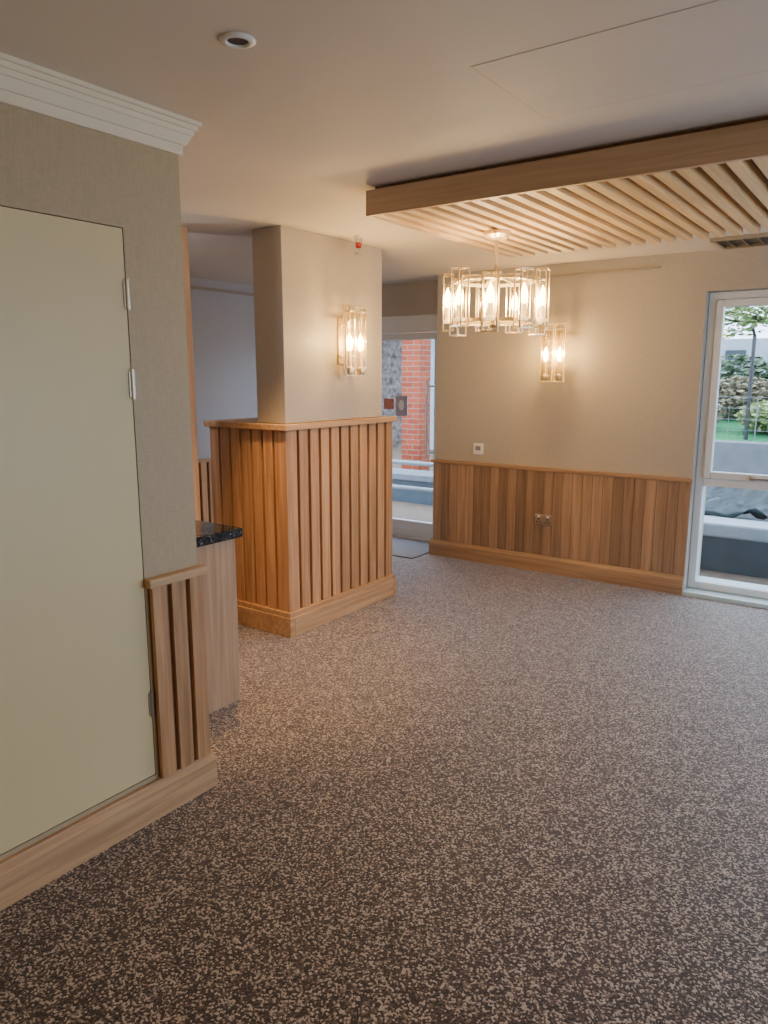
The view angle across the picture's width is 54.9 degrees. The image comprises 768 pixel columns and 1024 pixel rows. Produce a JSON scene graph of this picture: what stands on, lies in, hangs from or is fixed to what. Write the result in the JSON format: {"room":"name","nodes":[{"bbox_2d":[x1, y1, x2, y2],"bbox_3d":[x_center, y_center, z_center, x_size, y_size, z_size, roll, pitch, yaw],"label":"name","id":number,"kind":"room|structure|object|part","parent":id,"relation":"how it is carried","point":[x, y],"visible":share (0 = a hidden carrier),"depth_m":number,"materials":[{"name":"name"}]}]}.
{"room":"lobby","nodes":[
{"label":"lobby","id":0,"kind":"room"},
{"bbox_2d":[0,103,196,860],"bbox_3d":[-2.096,0.261,0.899,0.255,2.260,4.535,7,13,35],"label":"wall","id":1,"kind":"structure","parent":0,"point":[49,166],"depth_m":2.40,"materials":[{"name":"paint"}]},
{"bbox_2d":[0,206,154,854],"bbox_3d":[-1.058,0.082,2.162,0.065,1.846,0.812,7,13,35],"label":"door","id":2,"kind":"structure","parent":1,"relation":"in","point":[77,702],"depth_m":2.25,"materials":[{"name":"beige paint"}]},
{"bbox_2d":[0,52,201,156],"bbox_3d":[-2.054,-0.900,0.683,0.323,0.100,4.583,7,13,35],"label":"trim","id":3,"kind":"structure","parent":1,"relation":"attached to","point":[24,85],"depth_m":2.13,"materials":[{"name":"white paint"}]},
{"bbox_2d":[0,750,217,910],"bbox_3d":[-2.076,1.305,1.092,0.288,0.135,4.557,7,13,35],"label":"baseboard","id":4,"kind":"structure","parent":1,"relation":"attached to","point":[24,872],"depth_m":2.43,"materials":[{"name":"brown wood"}]},
{"bbox_2d":[144,564,210,778],"bbox_3d":[-0.727,0.572,2.661,0.034,0.734,0.250,7,13,35],"label":"panelling","id":5,"kind":"object","parent":1,"relation":"attached to","point":[176,598],"visible":1,"depth_m":2.64,"materials":[{"name":"brown wood"}]},
{"bbox_3d":[-0.727,0.226,2.597,0.034,0.030,0.250,7,13,35],"label":"rail","id":6,"kind":"part","parent":5,"relation":"part of","materials":[{"name":"brown wood"}]},
{"bbox_2d":[190,277,257,458],"bbox_3d":[-3.320,-0.413,4.257,0.150,2.360,8.700,7,13,35],"label":"wall","id":7,"kind":"structure","parent":0,"point":[223,323],"depth_m":6.62,"materials":[{"name":"grey paint"}]},
{"bbox_2d":[198,458,213,522],"bbox_3d":[-2.199,0.022,5.780,0.035,0.689,4.810,7,13,35],"label":"panelling","id":8,"kind":"object","parent":7,"relation":"attached to","point":[204,465],"visible":0.03,"depth_m":6.61,"materials":[{"name":"brown wood"}]},
{"bbox_3d":[-2.199,-0.302,5.720,0.035,0.030,4.810,7,13,35],"label":"rail","id":9,"kind":"part","parent":8,"relation":"part of","materials":[{"name":"brown wood"}]},
{"bbox_2d":[190,285,253,295],"bbox_3d":[-2.210,-1.751,5.440,0.030,0.020,4.880,7,13,35],"label":"trim","id":10,"kind":"structure","parent":7,"relation":"attached to","point":[191,286],"depth_m":6.50,"materials":[{"name":"white paint"}]},
{"bbox_2d":[252,225,381,423],"bbox_3d":[-0.382,-1.125,4.612,0.225,1.088,0.955,7,13,35],"label":"wall pillar","id":11,"kind":"structure","parent":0,"point":[303,281],"depth_m":4.37,"materials":[{"name":"paint"}]},
{"bbox_2d":[337,304,366,375],"bbox_3d":[-0.205,-1.054,4.557,0.142,0.428,0.192,7,13,35],"label":"wall lamp","id":12,"kind":"object","parent":11,"relation":"attached to","point":[345,343],"visible":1,"depth_m":4.55,"materials":[{"name":"clear glass"}]},
{"bbox_2d":[347,332,353,374],"bbox_3d":[-0.209,-0.966,4.508,0.052,0.252,0.052,7,13,35],"label":"bulb","id":13,"kind":"object","parent":12,"relation":"on","point":[350,370],"depth_m":4.50,"materials":[{"name":"white glass"}]},
{"bbox_2d":[357,333,364,374],"bbox_3d":[-0.146,-0.982,4.596,0.052,0.252,0.052,7,13,35],"label":"bulb","id":14,"kind":"object","parent":12,"relation":"on","point":[361,341],"depth_m":4.59,"materials":[{"name":"white glass"}]},
{"bbox_2d":[0,537,767,1023],"bbox_3d":[-0.261,1.225,2.224,7.900,0.120,8.900,7,13,35],"label":"floor","id":15,"kind":"structure","parent":0,"point":[472,792],"depth_m":2.49,"materials":[{"name":"carpet"}]},
{"bbox_2d":[181,226,200,520],"bbox_3d":[-1.216,-0.429,4.343,0.220,2.360,0.120,7,13,35],"label":"post","id":16,"kind":"object","parent":15,"relation":"on","point":[184,228],"visible":0.11,"depth_m":4.24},
{"bbox_2d":[195,520,242,713],"bbox_3d":[-1.272,0.540,3.262,0.685,0.850,1.155,7,13,35],"label":"counter","id":17,"kind":"object","parent":15,"relation":"on","point":[215,542],"depth_m":3.43,"materials":[{"name":"brown wood"}]},
{"bbox_2d":[195,520,242,546],"bbox_3d":[-1.272,0.144,3.188,0.685,0.045,1.155,7,13,35],"label":"countertop","id":18,"kind":"structure","parent":17,"relation":"on","point":[207,533],"depth_m":3.38,"materials":[{"name":"black stone"}]},
{"bbox_2d":[203,416,397,637],"bbox_3d":[-0.512,0.012,4.955,0.693,1.270,1.125,7,13,35],"label":"wainscoting","id":19,"kind":"structure","parent":15,"relation":"on","point":[311,502],"depth_m":4.57,"materials":[{"name":"brown wood"}]},
{"bbox_3d":[-0.512,0.563,5.057,0.687,0.150,1.119,7,13,35],"label":"baseboard","id":20,"kind":"part","parent":19,"relation":"part of","materials":[{"name":"brown wood"}]},
{"bbox_2d":[392,537,428,558],"bbox_3d":[-0.051,0.294,6.885,1.135,0.012,0.590,7,13,35],"label":"door mat","id":21,"kind":"object","parent":15,"relation":"on","point":[405,548],"visible":0.24,"depth_m":6.67,"materials":[{"name":"grey fabric"}]},
{"bbox_2d":[0,0,767,285],"bbox_3d":[-0.261,-1.228,1.770,7.900,0.150,8.900,7,13,35],"label":"ceiling","id":22,"kind":"structure","parent":0,"point":[333,102],"depth_m":2.19,"materials":[{"name":"paint"}]},
{"bbox_2d":[219,31,255,48],"bbox_3d":[-0.359,-1.156,1.817,0.090,0.009,0.090,7,13,35],"label":"recessed light","id":23,"kind":"object","parent":22,"relation":"in","point":[232,39],"visible":1,"depth_m":1.81,"materials":[{"name":"white plastic"}]},
{"bbox_2d":[354,235,362,254],"bbox_3d":[-0.151,-1.589,4.406,0.052,0.104,0.052,7,13,35],"label":"beacon","id":24,"kind":"object","parent":22,"relation":"attached to","point":[358,238],"visible":1,"depth_m":4.39,"materials":[{"name":"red plastic"}]},
{"bbox_2d":[366,117,767,336],"bbox_3d":[1.488,-1.083,3.078,2.810,0.611,1.460,7,13,35],"label":"ceiling panel","id":25,"kind":"object","parent":22,"relation":"attached to","point":[490,301],"depth_m":3.10,"materials":[{"name":"brown wood"}]},
{"bbox_2d":[444,288,449,323],"bbox_3d":[0.318,-1.031,3.693,0.048,0.174,0.047,7,13,35],"label":"bulb","id":26,"kind":"object","parent":25,"relation":"on","point":[447,295],"depth_m":3.69,"materials":[{"name":"white glass"}]},
{"bbox_3d":[0.319,-1.042,3.691,0.056,0.274,0.080,1,11,4],"label":"lamp frame","id":27,"kind":"part","parent":25,"relation":"part of","materials":[{"name":"clear glass"}]},
{"bbox_3d":[0.384,-1.053,3.838,0.055,0.275,0.079,10,14,43],"label":"lamp frame","id":28,"kind":"part","parent":25,"relation":"part of","materials":[{"name":"clear glass"}]},
{"bbox_2d":[454,285,463,320],"bbox_3d":[0.362,-1.003,3.541,0.048,0.174,0.047,7,13,35],"label":"bulb","id":29,"kind":"object","parent":25,"relation":"on","point":[460,293],"depth_m":3.53,"materials":[{"name":"white glass"}]},
{"bbox_3d":[0.363,-1.027,3.538,0.056,0.277,0.080,-8,13,-35],"label":"lamp frame","id":30,"kind":"part","parent":25,"relation":"part of","materials":[{"name":"clear glass"}]},
{"bbox_3d":[0.468,-1.173,3.734,0.196,0.024,0.009,10,14,43],"label":"arm","id":31,"kind":"part","parent":25,"relation":"part of","materials":[{"name":"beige metal"}]},
{"bbox_3d":[0.527,-1.094,3.902,0.081,0.277,0.057,-1,11,-6],"label":"lamp frame","id":32,"kind":"part","parent":25,"relation":"part of","materials":[{"name":"clear glass"}]},
{"bbox_2d":[480,293,487,316],"bbox_3d":[0.527,-1.071,3.907,0.048,0.174,0.047,7,13,35],"label":"bulb","id":33,"kind":"object","parent":25,"relation":"on","point":[485,304],"depth_m":3.90,"materials":[{"name":"white glass"}]},
{"bbox_3d":[0.496,-0.982,3.455,0.080,0.275,0.056,3,11,14],"label":"lamp frame","id":34,"kind":"part","parent":25,"relation":"part of","materials":[{"name":"clear glass"}]},
{"bbox_2d":[485,282,494,319],"bbox_3d":[0.496,-0.987,3.453,0.048,0.174,0.047,7,13,35],"label":"bulb","id":35,"kind":"object","parent":25,"relation":"on","point":[490,292],"depth_m":3.45,"materials":[{"name":"white glass"}]},
{"bbox_3d":[0.552,-1.126,3.659,0.064,0.420,0.064,7,13,35],"label":"stem","id":36,"kind":"part","parent":25,"relation":"part of","materials":[{"name":"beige metal"}]},
{"bbox_2d":[511,292,517,316],"bbox_3d":[0.683,-1.064,3.869,0.048,0.174,0.047,7,13,35],"label":"bulb","id":37,"kind":"object","parent":25,"relation":"on","point":[516,298],"depth_m":3.86,"materials":[{"name":"white glass"}]},
{"bbox_3d":[0.683,-1.074,3.866,0.079,0.274,0.057,7,13,35],"label":"lamp frame","id":38,"kind":"part","parent":25,"relation":"part of","materials":[{"name":"clear glass"}]},
{"bbox_2d":[518,282,527,319],"bbox_3d":[0.655,-0.990,3.470,0.048,0.174,0.047,7,13,35],"label":"bulb","id":39,"kind":"object","parent":25,"relation":"on","point":[524,289],"depth_m":3.46,"materials":[{"name":"white glass"}]},
{"bbox_3d":[0.655,-1.000,3.469,0.080,0.274,0.056,-5,12,-26],"label":"lamp frame","id":40,"kind":"part","parent":25,"relation":"part of","materials":[{"name":"clear glass"}]},
{"bbox_3d":[0.777,-1.035,3.742,0.056,0.275,0.080,-3,11,-16],"label":"lamp frame","id":41,"kind":"part","parent":25,"relation":"part of","materials":[{"name":"clear glass"}]},
{"bbox_2d":[537,286,546,321],"bbox_3d":[0.767,-1.011,3.584,0.048,0.174,0.047,7,13,35],"label":"bulb","id":42,"kind":"object","parent":25,"relation":"on","point":[542,295],"depth_m":3.57,"materials":[{"name":"white glass"}]},
{"bbox_3d":[0.766,-1.035,3.580,0.055,0.277,0.079,5,11,24],"label":"lamp frame","id":43,"kind":"part","parent":25,"relation":"part of","materials":[{"name":"clear glass"}]},
{"bbox_3d":[1.488,-1.323,3.034,2.810,0.123,1.460,7,13,35],"label":"ceiling canopy","id":44,"kind":"part","parent":25,"relation":"part of","materials":[{"name":"brown wood"}]},
{"bbox_3d":[1.495,-1.289,3.050,2.750,0.046,1.436,7,13,35],"label":"slat panel","id":45,"kind":"part","parent":25,"relation":"part of","materials":[{"name":"brown wood"}]},
{"bbox_2d":[471,0,767,117],"bbox_3d":[0.767,-1.175,1.898,0.968,0.001,0.488,7,13,35],"label":"ceiling panel","id":46,"kind":"object","parent":22,"relation":"attached to","point":[718,40],"depth_m":1.94,"materials":[{"name":"paint"}]},
{"bbox_2d":[710,232,767,249],"bbox_3d":[2.303,-1.634,4.433,0.580,0.022,0.360,7,13,35],"label":"ceiling vent","id":47,"kind":"object","parent":22,"relation":"in","point":[760,239],"visible":1,"depth_m":4.53,"materials":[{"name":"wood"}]},
{"bbox_2d":[382,281,437,316],"bbox_3d":[-0.047,-0.948,7.145,1.785,2.360,0.120,7,13,35],"label":"wall","id":48,"kind":"structure","parent":0,"point":[421,298],"depth_m":6.68,"materials":[{"name":"paint"}]},
{"bbox_2d":[382,314,436,541],"bbox_3d":[0.090,-0.782,7.019,1.385,2.080,0.132,7,13,35],"label":"door","id":49,"kind":"structure","parent":48,"relation":"in","point":[411,327],"depth_m":6.79,"materials":[{"name":"white plastic"}]},
{"bbox_2d":[384,398,393,408],"bbox_3d":[0.047,-1.027,7.023,0.120,0.100,0.005,7,13,35],"label":"door sign","id":50,"kind":"object","parent":49,"relation":"attached to","point":[388,402],"visible":1,"depth_m":7.02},
{"bbox_2d":[396,395,407,415],"bbox_3d":[0.164,-0.997,6.941,0.130,0.190,0.010,7,13,35],"label":"notice","id":51,"kind":"object","parent":49,"relation":"attached to","point":[401,401],"visible":1,"depth_m":6.94,"materials":[{"name":"grey paper"}]},
{"bbox_3d":[0.417,-0.841,6.731,0.078,0.700,0.024,-3,11,-15],"label":"pull handle","id":52,"kind":"part","parent":49,"relation":"part of","materials":[{"name":"silver metal"}]},
{"bbox_2d":[436,246,767,588],"bbox_3d":[2.909,-0.526,4.868,5.715,2.360,0.470,7,13,35],"label":"wall","id":53,"kind":"structure","parent":0,"point":[628,400],"depth_m":5.44,"materials":[{"name":"paint"}]},
{"bbox_2d":[473,443,482,454],"bbox_3d":[0.778,-0.522,6.107,0.090,0.090,0.014,7,13,35],"label":"wall switch","id":54,"kind":"object","parent":53,"relation":"attached to","point":[477,447],"visible":1,"depth_m":6.10,"materials":[{"name":"white plastic"}]},
{"bbox_2d":[540,323,567,381],"bbox_3d":[1.278,-1.191,5.542,0.192,0.428,0.142,7,13,35],"label":"wall lamp","id":55,"kind":"object","parent":53,"relation":"attached to","point":[558,365],"visible":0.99,"depth_m":5.53,"materials":[{"name":"clear glass"}]},
{"bbox_2d":[542,347,548,380],"bbox_3d":[1.214,-1.115,5.560,0.052,0.252,0.052,7,13,35],"label":"bulb","id":56,"kind":"object","parent":55,"relation":"on","point":[545,355],"depth_m":5.55,"materials":[{"name":"white glass"}]},
{"bbox_2d":[555,347,562,380],"bbox_3d":[1.304,-1.103,5.497,0.052,0.252,0.052,7,13,35],"label":"bulb","id":57,"kind":"object","parent":55,"relation":"on","point":[558,356],"depth_m":5.49,"materials":[{"name":"white glass"}]},
{"bbox_2d":[429,538,684,594],"bbox_3d":[1.274,0.414,5.903,2.130,0.135,0.045,7,13,35],"label":"baseboard","id":58,"kind":"structure","parent":53,"relation":"attached to","point":[642,579],"depth_m":5.79,"materials":[{"name":"brown wood"}]},
{"bbox_2d":[430,459,693,575],"bbox_3d":[1.281,0.001,5.827,2.140,0.702,0.036,7,13,35],"label":"panelling","id":59,"kind":"object","parent":53,"relation":"attached to","point":[633,521],"visible":1,"depth_m":5.72,"materials":[{"name":"brown wood"}]},
{"bbox_2d":[534,514,551,525],"bbox_3d":[1.256,0.062,5.838,0.146,0.086,0.014,7,13,35],"label":"power socket","id":60,"kind":"object","parent":59,"relation":"attached to","point":[540,519],"visible":1,"depth_m":5.83,"materials":[{"name":"metal"}]},
{"bbox_3d":[1.281,-0.330,5.766,2.140,0.028,0.036,7,13,35],"label":"rail","id":61,"kind":"part","parent":59,"relation":"part of","materials":[{"name":"brown wood"}]},
{"bbox_2d":[545,266,660,276],"bbox_3d":[1.557,-1.724,5.314,0.840,0.010,0.025,7,13,35],"label":"trim","id":62,"kind":"structure","parent":53,"relation":"attached to","point":[655,266],"depth_m":5.28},
{"bbox_2d":[682,576,767,608],"bbox_3d":[3.385,0.686,4.721,2.715,0.030,0.515,7,13,35],"label":"window sill","id":63,"kind":"structure","parent":53,"relation":"attached to","point":[689,591],"depth_m":5.21,"materials":[{"name":"white plastic"}]},
{"bbox_2d":[687,289,767,598],"bbox_3d":[3.322,-0.330,4.442,2.711,2.066,0.133,7,13,35],"label":"window","id":64,"kind":"structure","parent":53,"relation":"in","point":[718,302],"depth_m":5.11,"materials":[{"name":"white plastic"}]},
{"bbox_3d":[3.320,-0.700,4.371,2.607,1.209,0.060,7,13,35],"label":"sash","id":65,"kind":"part","parent":64,"relation":"part of","materials":[{"name":"white plastic"}]},
{"bbox_3d":[2.541,-0.218,4.965,0.160,0.030,0.033,7,13,35],"label":"handle","id":66,"kind":"part","parent":64,"relation":"part of","materials":[{"name":"metal"}]},
{"label":"outside","id":67,"kind":"structure","parent":0,"visible":0},
{"bbox_2d":[392,447,767,585],"bbox_3d":[10.977,-1.129,15.501,28.000,0.170,26.100,7,13,35],"label":"ground","id":68,"kind":"structure","parent":67,"point":[402,510],"depth_m":8.79,"materials":[{"name":"grey concrete"}]},
{"bbox_2d":[382,333,434,449],"bbox_3d":[0.233,-5.296,18.314,9.400,7.000,4.800,7,13,35],"label":"neighbouring building","id":69,"kind":"structure","parent":68,"relation":"on","point":[391,350],"depth_m":16.67,"materials":[{"name":"grey concrete"}]},
{"bbox_3d":[0.043,-2.842,16.872,2.050,2.700,0.060,7,13,35],"label":"pebble panel","id":70,"kind":"part","parent":69,"relation":"part of","materials":[{"name":"grey stone"}]},
{"bbox_2d":[392,468,432,504],"bbox_3d":[-0.076,-0.400,10.087,3.600,0.370,0.480,7,13,35],"label":"wall","id":71,"kind":"structure","parent":68,"relation":"on","point":[407,477],"depth_m":9.55,"materials":[{"name":"grey concrete"}]},
{"bbox_2d":[392,459,432,492],"bbox_3d":[-0.003,-0.253,8.377,2.400,0.704,0.048,7,13,35],"label":"handrail","id":72,"kind":"object","parent":68,"relation":"on","point":[404,462],"visible":0.02,"depth_m":8.10,"materials":[{"name":"white metal"}]},
{"bbox_3d":[-0.003,-0.300,8.368,2.400,0.048,0.048,7,13,35],"label":"rail","id":73,"kind":"part","parent":72,"relation":"part of","materials":[{"name":"white metal"}]},
{"bbox_3d":[-0.003,-0.575,8.317,2.400,0.048,0.048,7,13,35],"label":"rail","id":74,"kind":"part","parent":72,"relation":"part of","materials":[{"name":"white metal"}]},
{"bbox_2d":[402,332,430,470],"bbox_3d":[0.501,-2.588,11.386,0.320,4.200,0.320,7,13,35],"label":"brick pier","id":75,"kind":"structure","parent":68,"relation":"on","point":[416,354],"depth_m":11.42,"materials":[{"name":"red brick"}]},
{"bbox_2d":[700,515,767,578],"bbox_3d":[4.669,0.419,5.530,6.700,0.420,1.150,7,13,35],"label":"raised planter","id":76,"kind":"object","parent":68,"relation":"on","point":[738,545],"visible":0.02,"depth_m":6.12,"materials":[{"name":"grey concrete"}]},
{"bbox_2d":[704,486,767,519],"bbox_3d":[4.876,0.082,5.587,6.210,0.384,0.878,7,13,35],"label":"sheet","id":77,"kind":"object","parent":76,"relation":"on","point":[724,502],"visible":0.43,"depth_m":6.49,"materials":[{"name":"grey plastic"}]},
{"bbox_2d":[712,440,767,518],"bbox_3d":[7.104,-0.013,6.654,12.000,0.860,0.300,7,13,35],"label":"wall","id":78,"kind":"structure","parent":68,"relation":"on","point":[750,457],"depth_m":8.53,"materials":[{"name":"white paint"}]},
{"bbox_2d":[715,378,767,441],"bbox_3d":[11.362,-1.458,12.479,14.000,1.580,14.400,7,13,35],"label":"grass bank","id":79,"kind":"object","parent":68,"relation":"on","point":[733,435],"depth_m":9.21,"materials":[{"name":"green plant"}]},
{"bbox_2d":[716,404,726,422],"bbox_3d":[3.817,-1.274,9.630,1.199,0.504,0.835,7,13,35],"label":"shrub","id":80,"kind":"object","parent":79,"relation":"on","point":[719,412],"visible":0.03,"depth_m":9.35,"materials":[{"name":"green plant"}]},
{"bbox_2d":[716,396,767,440],"bbox_3d":[7.013,-0.748,6.832,11.308,0.520,0.014,7,13,35],"label":"wire fence","id":81,"kind":"object","parent":79,"relation":"on","point":[730,396],"visible":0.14,"depth_m":8.71,"materials":[{"name":"grey metal"}]},
{"bbox_2d":[718,375,767,418],"bbox_3d":[4.852,-1.520,9.980,1.198,0.635,0.839,7,13,35],"label":"shrub","id":82,"kind":"object","parent":79,"relation":"on","point":[724,395],"visible":0.56,"depth_m":9.86,"materials":[{"name":"green plant"}]},
{"bbox_2d":[720,353,767,403],"bbox_3d":[5.202,-1.926,10.938,1.178,0.817,0.846,7,13,35],"label":"shrub","id":83,"kind":"object","parent":79,"relation":"on","point":[727,367],"visible":0.3,"depth_m":10.72,"materials":[{"name":"green plant"}]},
{"bbox_2d":[723,305,767,340],"bbox_3d":[6.321,-3.229,11.711,4.888,2.728,1.820,7,13,35],"label":"tree","id":84,"kind":"object","parent":79,"relation":"on","point":[735,313],"visible":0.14,"depth_m":11.78,"materials":[{"name":"green plant"}]},
{"bbox_2d":[744,326,756,439],"bbox_3d":[4.255,-1.490,8.623,0.042,1.306,0.209,7,13,35],"label":"lamp post","id":85,"kind":"object","parent":79,"relation":"on","point":[754,338],"visible":1,"depth_m":8.67,"materials":[{"name":"metal"}]},
{"bbox_2d":[734,399,767,432],"bbox_3d":[4.843,-1.133,8.910,1.206,0.489,0.867,7,13,35],"label":"shrub","id":86,"kind":"object","parent":79,"relation":"on","point":[762,416],"visible":0.79,"depth_m":8.96,"materials":[{"name":"green plant"}]},
{"bbox_2d":[721,338,767,376],"bbox_3d":[15.393,-4.011,23.041,26.000,2.750,4.040,7,13,35],"label":"building","id":87,"kind":"structure","parent":68,"relation":"on","point":[741,346],"depth_m":23.28,"materials":[{"name":"white paint"}]}
]}

